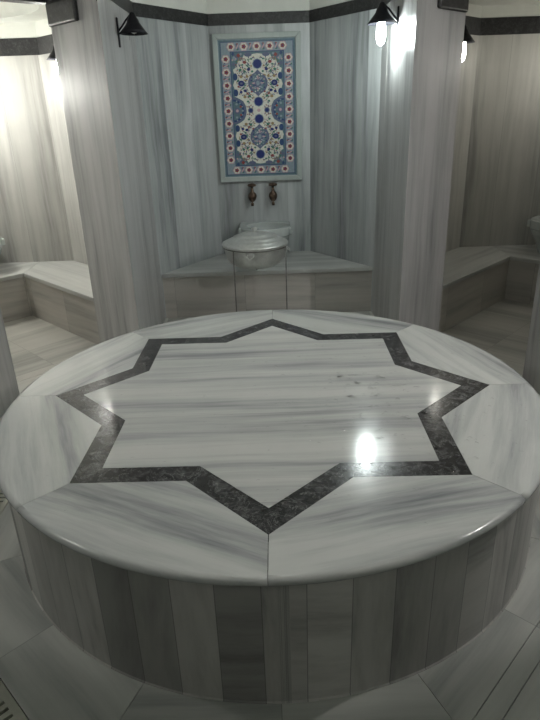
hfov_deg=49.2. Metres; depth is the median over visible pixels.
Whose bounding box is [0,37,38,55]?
trim
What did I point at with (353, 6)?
trim
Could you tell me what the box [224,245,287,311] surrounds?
wire stand
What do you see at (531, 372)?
wall pier
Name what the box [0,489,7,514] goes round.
drain grate
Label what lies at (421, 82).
wall pier
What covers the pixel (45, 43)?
trim
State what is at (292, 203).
wall
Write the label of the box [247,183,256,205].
tap
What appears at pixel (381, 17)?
wall lamp
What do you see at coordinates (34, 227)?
wall
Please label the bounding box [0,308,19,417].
wall pier
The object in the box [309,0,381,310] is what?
wall
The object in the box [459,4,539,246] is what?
wall
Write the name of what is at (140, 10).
trim
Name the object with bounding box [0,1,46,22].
ceiling
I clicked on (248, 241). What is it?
lidded pot
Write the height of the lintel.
0.085 m
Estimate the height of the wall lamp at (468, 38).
0.265 m
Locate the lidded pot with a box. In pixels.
[222,227,289,268]
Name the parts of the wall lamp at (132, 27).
arm, lamp shade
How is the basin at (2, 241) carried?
on the stone bench at (58, 293)
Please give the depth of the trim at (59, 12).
3.65 m
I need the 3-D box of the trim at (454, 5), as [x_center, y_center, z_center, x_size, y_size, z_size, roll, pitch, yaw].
[1.145,-2.253,3.671,0.032,0.135,0.350,19,31,41]
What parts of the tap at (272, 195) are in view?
handle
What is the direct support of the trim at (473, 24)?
attached to the wall at (468, 66)
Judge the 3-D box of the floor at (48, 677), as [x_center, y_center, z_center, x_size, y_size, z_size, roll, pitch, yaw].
[0.307,0.758,2.598,3.489,0.020,2.684,19,31,41]
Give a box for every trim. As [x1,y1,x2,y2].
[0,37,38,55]
[37,34,129,54]
[45,0,78,26]
[46,0,132,12]
[132,2,207,25]
[207,10,308,25]
[309,0,382,22]
[437,0,468,12]
[465,16,480,35]
[480,16,539,35]
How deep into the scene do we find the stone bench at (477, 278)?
5.24 m
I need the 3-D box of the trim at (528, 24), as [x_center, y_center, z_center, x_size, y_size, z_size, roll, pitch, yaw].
[2.153,-2.853,5.035,0.735,0.130,0.056,-2,23,0]
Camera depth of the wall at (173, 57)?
5.04 m
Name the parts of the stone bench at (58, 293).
seat, seat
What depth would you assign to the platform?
2.02 m
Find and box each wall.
[0,22,73,262]
[35,11,160,317]
[131,0,221,317]
[206,0,310,253]
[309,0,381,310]
[376,4,481,315]
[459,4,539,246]
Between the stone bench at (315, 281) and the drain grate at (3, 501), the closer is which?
the drain grate at (3, 501)
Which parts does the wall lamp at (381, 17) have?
bulb, lamp shade, arm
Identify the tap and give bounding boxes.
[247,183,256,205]
[268,182,276,204]
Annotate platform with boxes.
[0,309,539,703]
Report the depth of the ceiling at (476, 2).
4.82 m
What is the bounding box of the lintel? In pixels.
[0,0,45,4]
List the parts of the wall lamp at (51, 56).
lamp shade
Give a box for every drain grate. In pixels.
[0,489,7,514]
[0,680,27,719]
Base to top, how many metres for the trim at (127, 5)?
0.090 m
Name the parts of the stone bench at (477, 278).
seat, seat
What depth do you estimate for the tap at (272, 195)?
5.51 m
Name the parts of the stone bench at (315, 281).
seat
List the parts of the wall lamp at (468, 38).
bulb, lamp shade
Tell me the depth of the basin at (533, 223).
5.33 m
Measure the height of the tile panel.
1.225 m
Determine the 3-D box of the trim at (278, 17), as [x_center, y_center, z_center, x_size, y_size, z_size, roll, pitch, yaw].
[-0.099,-2.921,5.047,0.870,0.090,0.056,-2,23,0]
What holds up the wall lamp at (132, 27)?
attached to the wall pier at (96, 77)
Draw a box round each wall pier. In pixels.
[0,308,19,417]
[51,0,165,342]
[372,0,465,330]
[523,263,539,394]
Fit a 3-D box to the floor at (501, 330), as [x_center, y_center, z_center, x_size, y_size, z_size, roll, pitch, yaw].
[-0.008,-0.288,5.069,5.208,0.020,5.208,19,31,41]
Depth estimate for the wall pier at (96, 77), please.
4.06 m
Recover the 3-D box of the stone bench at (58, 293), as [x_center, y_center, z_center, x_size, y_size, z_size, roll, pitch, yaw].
[-2.305,-0.393,4.955,1.808,0.410,1.930,19,31,41]
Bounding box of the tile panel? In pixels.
[212,31,301,182]
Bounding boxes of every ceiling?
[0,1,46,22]
[469,0,539,5]
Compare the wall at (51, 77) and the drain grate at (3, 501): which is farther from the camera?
the wall at (51, 77)
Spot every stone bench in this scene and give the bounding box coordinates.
[0,261,99,343]
[162,251,372,317]
[439,244,539,331]
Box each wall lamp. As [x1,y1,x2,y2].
[47,45,57,71]
[116,12,147,47]
[367,2,398,45]
[462,25,474,60]
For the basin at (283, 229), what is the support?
on the stone bench at (315, 281)
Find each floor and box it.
[0,299,539,419]
[0,490,539,719]
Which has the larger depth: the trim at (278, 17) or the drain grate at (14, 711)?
the trim at (278, 17)
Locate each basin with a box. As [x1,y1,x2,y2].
[0,237,4,253]
[238,221,291,239]
[527,215,539,252]
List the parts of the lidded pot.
handle, pot, lid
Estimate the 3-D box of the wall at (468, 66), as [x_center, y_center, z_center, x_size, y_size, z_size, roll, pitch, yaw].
[1.348,-1.718,5.005,0.050,2.570,1.297,19,31,41]
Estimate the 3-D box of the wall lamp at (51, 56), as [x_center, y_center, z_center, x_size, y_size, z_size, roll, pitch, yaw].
[-1.668,-2.374,4.667,0.189,0.255,0.189,0,23,5]
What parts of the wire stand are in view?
leg, leg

